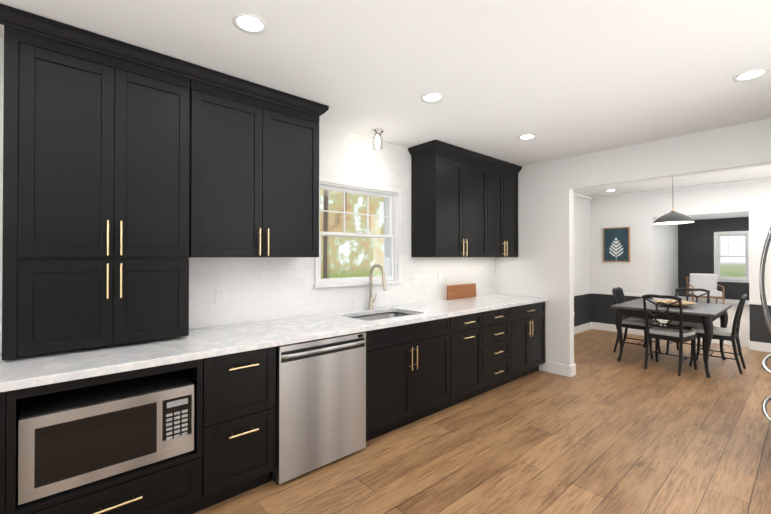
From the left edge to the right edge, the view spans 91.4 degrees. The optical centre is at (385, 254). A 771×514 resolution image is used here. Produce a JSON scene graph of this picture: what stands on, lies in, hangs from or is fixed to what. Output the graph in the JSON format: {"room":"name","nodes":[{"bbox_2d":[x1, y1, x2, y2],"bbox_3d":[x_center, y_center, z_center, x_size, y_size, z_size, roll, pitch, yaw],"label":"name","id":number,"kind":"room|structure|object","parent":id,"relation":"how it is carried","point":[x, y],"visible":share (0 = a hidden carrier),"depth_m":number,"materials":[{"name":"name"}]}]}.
{"room":"kitchen","nodes":[
{"label":"kitchen","id":0,"kind":"room"},
{"bbox_2d":[0,38,677,350],"bbox_3d":[2.708,0.162,6.402,18.700,2.610,0.200,0,-1,-41],"label":"wall","id":1,"kind":"structure","parent":0,"point":[264,288],"depth_m":3.60,"materials":[{"name":"tile"}]},
{"bbox_2d":[216,287,225,302],"bbox_3d":[-1.218,0.302,2.788,0.072,0.116,0.008,0,-1,-41],"label":"electrical outlet","id":2,"kind":"object","parent":1,"relation":"attached to","point":[220,294],"visible":1,"depth_m":2.79,"materials":[{"name":"white plastic"}]},
{"bbox_2d":[204,68,323,256],"bbox_3d":[-1.002,-0.572,2.756,0.988,1.188,0.346,0,-1,-41],"label":"upper cabinet","id":3,"kind":"object","parent":1,"relation":"attached to","point":[261,144],"depth_m":2.62,"materials":[{"name":"black wood"}]},
{"bbox_2d":[320,185,393,281],"bbox_3d":[-0.273,-0.188,3.708,0.930,0.887,0.080,0,-1,-41],"label":"kitchen window","id":4,"kind":"structure","parent":1,"relation":"in","point":[339,234],"depth_m":3.72,"materials":[{"name":"white"}]},
{"bbox_2d":[313,176,402,287],"bbox_3d":[-0.289,-0.195,3.726,1.064,0.987,0.240,0,-1,-41],"label":"trim","id":5,"kind":"structure","parent":1,"relation":"attached to","point":[396,212],"depth_m":3.89,"materials":[{"name":"white wood"}]},
{"bbox_2d":[438,274,441,283],"bbox_3d":[0.643,0.288,4.435,0.072,0.116,0.008,0,-1,-41],"label":"electrical outlet","id":6,"kind":"object","parent":1,"relation":"attached to","point":[439,278],"visible":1,"depth_m":4.43,"materials":[{"name":"white plastic"}]},
{"bbox_2d":[408,140,491,256],"bbox_3d":[0.770,-0.561,4.323,0.994,1.188,0.346,0,-1,-41],"label":"upper cabinet","id":7,"kind":"object","parent":1,"relation":"attached to","point":[451,186],"depth_m":4.07,"materials":[{"name":"black wood"}]},
{"bbox_2d":[492,157,519,256],"bbox_3d":[1.347,-0.557,4.834,0.776,1.188,0.346,0,-1,-41],"label":"upper cabinet","id":8,"kind":"object","parent":1,"relation":"attached to","point":[504,175],"depth_m":4.73,"materials":[{"name":"black wood"}]},
{"bbox_2d":[574,192,591,295],"bbox_3d":[2.837,-0.188,6.365,3.240,1.909,0.030,0,-1,-41],"label":"trim","id":9,"kind":"structure","parent":1,"relation":"attached to","point":[575,194],"depth_m":7.15,"materials":[{"name":"white wood"}]},
{"bbox_2d":[574,322,591,333],"bbox_3d":[2.855,1.399,6.379,3.300,0.135,0.016,0,-1,-41],"label":"baseboard","id":10,"kind":"structure","parent":1,"relation":"attached to","point":[577,329],"depth_m":7.16,"materials":[{"name":"white"}]},
{"bbox_2d":[0,0,770,219],"bbox_3d":[4.294,-1.206,4.543,19.000,0.100,5.300,0,-1,-41],"label":"ceiling","id":11,"kind":"structure","parent":0,"point":[560,79],"depth_m":2.29,"materials":[{"name":"white paint"}]},
{"bbox_2d":[232,12,266,33],"bbox_3d":[-0.688,-1.171,1.912,0.170,0.006,0.170,0,-1,-41],"label":"recessed light","id":12,"kind":"object","parent":11,"relation":"in","point":[250,23],"visible":1,"depth_m":1.91,"materials":[{"name":"white plastic"}]},
{"bbox_2d":[372,129,382,150],"bbox_3d":[-0.075,-1.073,3.535,0.110,0.180,0.110,0,-1,-41],"label":"flush-mount light","id":13,"kind":"object","parent":11,"relation":"attached to","point":[377,134],"visible":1,"depth_m":3.51,"materials":[{"name":"white glass"}]},
{"bbox_2d":[421,93,443,102],"bbox_3d":[0.348,-1.165,2.801,0.170,0.006,0.170,0,-1,-41],"label":"recessed light","id":14,"kind":"object","parent":11,"relation":"in","point":[431,97],"visible":1,"depth_m":2.80,"materials":[{"name":"white"}]},
{"bbox_2d":[518,134,535,139],"bbox_3d":[1.395,-1.158,3.715,0.170,0.006,0.170,0,-1,-41],"label":"recessed light","id":15,"kind":"object","parent":11,"relation":"in","point":[526,136],"visible":1,"depth_m":3.70,"materials":[{"name":"white plastic"}]},
{"bbox_2d":[652,208,694,223],"bbox_3d":[3.912,-0.788,5.124,0.464,0.723,0.464,0,-1,-41],"label":"pendant lamp","id":16,"kind":"object","parent":11,"relation":"hanging from","point":[673,217],"visible":0.92,"depth_m":5.03,"materials":[{"name":"black"}]},
{"bbox_2d":[733,68,768,81],"bbox_3d":[2.378,-1.167,2.453,0.170,0.006,0.170,0,-1,-41],"label":"recessed light","id":17,"kind":"object","parent":11,"relation":"in","point":[750,74],"visible":1,"depth_m":2.45,"materials":[{"name":"white"}]},
{"bbox_2d":[193,329,770,513],"bbox_3d":[5.492,1.511,5.585,22.200,0.100,5.300,0,-1,-41],"label":"floor","id":18,"kind":"structure","parent":0,"point":[603,430],"depth_m":2.75,"materials":[{"name":"brown wood"}]},
{"bbox_2d":[0,388,27,513],"bbox_3d":[-1.990,0.997,1.631,0.588,0.876,0.706,0,-1,-41],"label":"base cabinet","id":19,"kind":"object","parent":18,"relation":"on","point":[10,401],"depth_m":1.55,"materials":[{"name":"black wood"}]},
{"bbox_2d":[18,370,193,504],"bbox_3d":[-1.449,0.884,1.989,0.680,0.366,0.495,0,-1,-41],"label":"microwave","id":20,"kind":"object","parent":19,"relation":"in","point":[71,439],"visible":1,"depth_m":1.79,"materials":[{"name":"silver metal"}]},
{"bbox_2d":[164,347,275,513],"bbox_3d":[-1.078,1.002,2.438,0.453,0.876,0.706,0,-1,-41],"label":"base cabinet","id":21,"kind":"object","parent":18,"relation":"on","point":[233,454],"depth_m":2.14,"materials":[{"name":"black wood"}]},
{"bbox_2d":[270,332,365,484],"bbox_3d":[-0.614,1.008,2.779,0.678,0.868,0.697,0,-1,-41],"label":"dishwasher","id":22,"kind":"object","parent":18,"relation":"on","point":[320,407],"visible":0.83,"depth_m":2.50,"materials":[{"name":"silver metal"}]},
{"bbox_2d":[366,330,455,441],"bbox_3d":[0.009,1.119,3.398,1.060,0.656,0.706,0,-1,-41],"label":"base cabinet","id":23,"kind":"object","parent":18,"relation":"on","point":[417,371],"depth_m":3.07,"materials":[{"name":"black wood"}]},
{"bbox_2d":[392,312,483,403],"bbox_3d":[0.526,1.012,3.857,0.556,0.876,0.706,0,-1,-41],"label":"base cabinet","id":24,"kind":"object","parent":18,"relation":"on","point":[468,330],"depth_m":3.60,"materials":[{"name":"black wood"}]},
{"bbox_2d":[484,306,515,392],"bbox_3d":[0.934,1.014,4.217,0.647,0.876,0.706,0,-1,-41],"label":"base cabinet","id":25,"kind":"object","parent":18,"relation":"on","point":[499,324],"depth_m":4.00,"materials":[{"name":"black wood"}]},
{"bbox_2d":[516,302,545,378],"bbox_3d":[1.445,1.018,4.669,0.834,0.876,0.706,0,-1,-41],"label":"base cabinet","id":26,"kind":"object","parent":18,"relation":"on","point":[530,318],"depth_m":4.43,"materials":[{"name":"black wood"}]},
{"bbox_2d":[0,294,546,392],"bbox_3d":[-0.218,0.549,3.184,5.296,0.040,0.731,0,-1,-41],"label":"countertop","id":27,"kind":"structure","parent":26,"relation":"on","point":[18,373],"depth_m":2.29,"materials":[{"name":"white stone"}]},
{"bbox_2d":[0,4,203,359],"bbox_3d":[-1.610,-0.332,2.216,0.880,1.676,0.346,0,-1,-41],"label":"tall cabinet","id":28,"kind":"object","parent":27,"relation":"on","point":[135,178],"depth_m":2.03,"materials":[{"name":"black wood"}]},
{"bbox_2d":[368,264,386,309],"bbox_3d":[-0.062,0.313,3.600,0.093,0.438,0.258,0,-1,-41],"label":"faucet","id":29,"kind":"object","parent":27,"relation":"on","point":[371,300],"visible":1,"depth_m":3.64,"materials":[{"name":"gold metal"}]},
{"bbox_2d":[350,312,411,320],"bbox_3d":[-0.027,0.667,3.375,0.699,0.190,0.459,0,-1,-41],"label":"sink","id":30,"kind":"object","parent":27,"relation":"in","point":[379,316],"visible":0.06,"depth_m":3.65,"materials":[{"name":"grey metal"}]},
{"bbox_2d":[447,283,475,299],"bbox_3d":[0.934,0.449,4.580,0.628,0.176,0.065,0,-1,-41],"label":"cutting board","id":31,"kind":"object","parent":27,"relation":"on","point":[459,291],"visible":1,"depth_m":4.55,"materials":[{"name":"brown wood"}]},
{"bbox_2d":[612,287,660,358],"bbox_3d":[3.703,0.984,5.574,0.450,0.959,0.534,0,-1,-41],"label":"chair","id":32,"kind":"object","parent":18,"relation":"on","point":[627,322],"visible":0.67,"depth_m":5.53,"materials":[{"name":"black wood"}]},
{"bbox_2d":[642,294,696,375],"bbox_3d":[3.596,0.979,4.784,0.533,0.959,0.450,0,0,-36],"label":"chair","id":33,"kind":"object","parent":18,"relation":"on","point":[680,335],"visible":1,"depth_m":4.70,"materials":[{"name":"black wood"}]},
{"bbox_2d":[611,298,731,377],"bbox_3d":[3.941,1.081,5.183,1.340,0.766,1.090,0,-1,-41],"label":"dining table","id":34,"kind":"object","parent":18,"relation":"on","point":[706,315],"visible":0.77,"depth_m":4.89,"materials":[{"name":"grey wood"}]},
{"bbox_2d":[653,300,695,306],"bbox_3d":[3.884,0.660,5.069,0.470,0.074,0.470,0,-1,-41],"label":"centerpiece bowl","id":35,"kind":"object","parent":34,"relation":"on","point":[684,303],"visible":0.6,"depth_m":5.03,"materials":[{"name":"beige"}]},
{"bbox_2d":[666,288,709,360],"bbox_3d":[4.412,0.983,5.473,0.534,0.959,0.450,0,-1,-41],"label":"chair","id":36,"kind":"object","parent":18,"relation":"on","point":[688,325],"visible":0.48,"depth_m":5.46,"materials":[{"name":"black wood"}]},
{"bbox_2d":[654,300,749,347],"bbox_3d":[8.492,1.473,8.171,7.280,0.012,4.800,0,-1,-41],"label":"carpet floor","id":37,"kind":"structure","parent":18,"relation":"on","point":[744,333],"depth_m":7.98,"materials":[{"name":"beige carpet"}]},
{"bbox_2d":[686,273,724,303],"bbox_3d":[9.321,1.027,11.005,0.720,0.921,0.820,0,0,29],"label":"armchair","id":38,"kind":"object","parent":37,"relation":"on","point":[704,281],"visible":0.83,"depth_m":11.02,"materials":[{"name":"brown"}]},
{"bbox_2d":[689,294,746,373],"bbox_3d":[4.296,0.979,4.858,0.450,0.959,0.534,0,-1,-41],"label":"chair","id":39,"kind":"object","parent":18,"relation":"on","point":[726,334],"visible":0.92,"depth_m":4.73,"materials":[{"name":"black wood"}]},
{"bbox_2d":[759,226,770,421],"bbox_3d":[3.044,0.545,2.458,0.920,1.790,0.851,0,-1,-41],"label":"refrigerator","id":40,"kind":"object","parent":18,"relation":"on","point":[764,360],"visible":1,"depth_m":2.72,"materials":[{"name":"grey metal"}]},
{"bbox_2d":[495,118,770,371],"bbox_3d":[3.159,0.142,3.463,0.120,2.610,4.800,0,-1,-41],"label":"wall","id":41,"kind":"structure","parent":0,"point":[541,265],"depth_m":4.50,"materials":[{"name":"white paint"}]},
{"bbox_2d":[548,361,572,376],"bbox_3d":[2.101,1.387,4.551,0.019,0.135,0.276,0,-1,-41],"label":"baseboard","id":42,"kind":"structure","parent":41,"relation":"attached to","point":[562,369],"depth_m":4.53,"materials":[{"name":"white wood"}]},
{"bbox_2d":[573,364,575,375],"bbox_3d":[1.966,1.389,4.906,0.016,0.135,0.986,0,-1,-41],"label":"baseboard","id":43,"kind":"structure","parent":41,"relation":"attached to","point":[574,365],"depth_m":4.51,"materials":[{"name":"white wood"}]},
{"bbox_2d":[591,181,770,342],"bbox_3d":[5.720,0.157,5.729,0.120,2.610,4.800,0,-1,-41],"label":"wall","id":44,"kind":"structure","parent":0,"point":[636,214],"depth_m":6.74,"materials":[{"name":"white paint"}]},
{"bbox_2d":[603,227,629,261],"bbox_3d":[4.373,-0.183,7.136,0.030,0.650,0.450,0,-1,-41],"label":"framed artwork","id":45,"kind":"object","parent":44,"relation":"attached to","point":[616,244],"visible":0.98,"depth_m":7.13,"materials":[{"name":"brown"}]},
{"bbox_2d":[592,322,643,335],"bbox_3d":[4.429,1.404,7.078,0.016,0.135,0.996,0,-1,-41],"label":"baseboard","id":46,"kind":"structure","parent":44,"relation":"attached to","point":[599,326],"depth_m":7.18,"materials":[{"name":"white"}]},
{"bbox_2d":[592,177,770,305],"bbox_3d":[5.664,-0.193,5.682,0.030,1.909,4.800,0,-1,-41],"label":"trim","id":47,"kind":"structure","parent":44,"relation":"attached to","point":[668,190],"depth_m":6.44,"materials":[{"name":"white wood"}]},
{"bbox_2d":[748,340,770,352],"bbox_3d":[6.416,1.389,4.831,0.016,0.135,2.546,0,-1,-41],"label":"baseboard","id":48,"kind":"structure","parent":44,"relation":"attached to","point":[752,345],"depth_m":5.69,"materials":[{"name":"white wood"}]},
{"bbox_2d":[678,217,748,300],"bbox_3d":[11.293,0.191,10.658,0.200,2.610,4.800,0,-1,-41],"label":"wall","id":49,"kind":"structure","parent":0,"point":[696,246],"depth_m":11.90,"materials":[{"name":"grey paint"}]},
{"bbox_2d":[679,296,748,304],"bbox_3d":[11.222,1.428,10.567,0.016,0.135,4.770,0,-1,-41],"label":"baseboard","id":50,"kind":"structure","parent":49,"relation":"attached to","point":[731,301],"depth_m":11.64,"materials":[{"name":"white"}]},
{"bbox_2d":[714,231,748,282],"bbox_3d":[10.559,0.072,11.451,0.250,1.540,0.870,0,-1,-41],"label":"trim","id":51,"kind":"structure","parent":49,"relation":"attached to","point":[716,249],"depth_m":11.47,"materials":[{"name":"white wood"}]},
{"bbox_2d":[718,234,746,278],"bbox_3d":[10.568,0.062,11.460,0.065,1.330,0.650,0,-1,-41],"label":"living room window","id":52,"kind":"structure","parent":49,"relation":"in","point":[721,256],"depth_m":11.47,"materials":[{"name":"white"}]},
{"label":"outside","id":53,"kind":"structure","parent":0,"visible":0},
{"bbox_2d":[320,189,383,278],"bbox_3d":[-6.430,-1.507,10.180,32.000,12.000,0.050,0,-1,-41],"label":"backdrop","id":54,"kind":"structure","parent":53,"point":[360,222],"depth_m":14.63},
{"bbox_2d":[720,236,744,276],"bbox_3d":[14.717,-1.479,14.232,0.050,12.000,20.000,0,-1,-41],"label":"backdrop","id":55,"kind":"structure","parent":53,"point":[726,269],"depth_m":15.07,"materials":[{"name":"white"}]}
]}

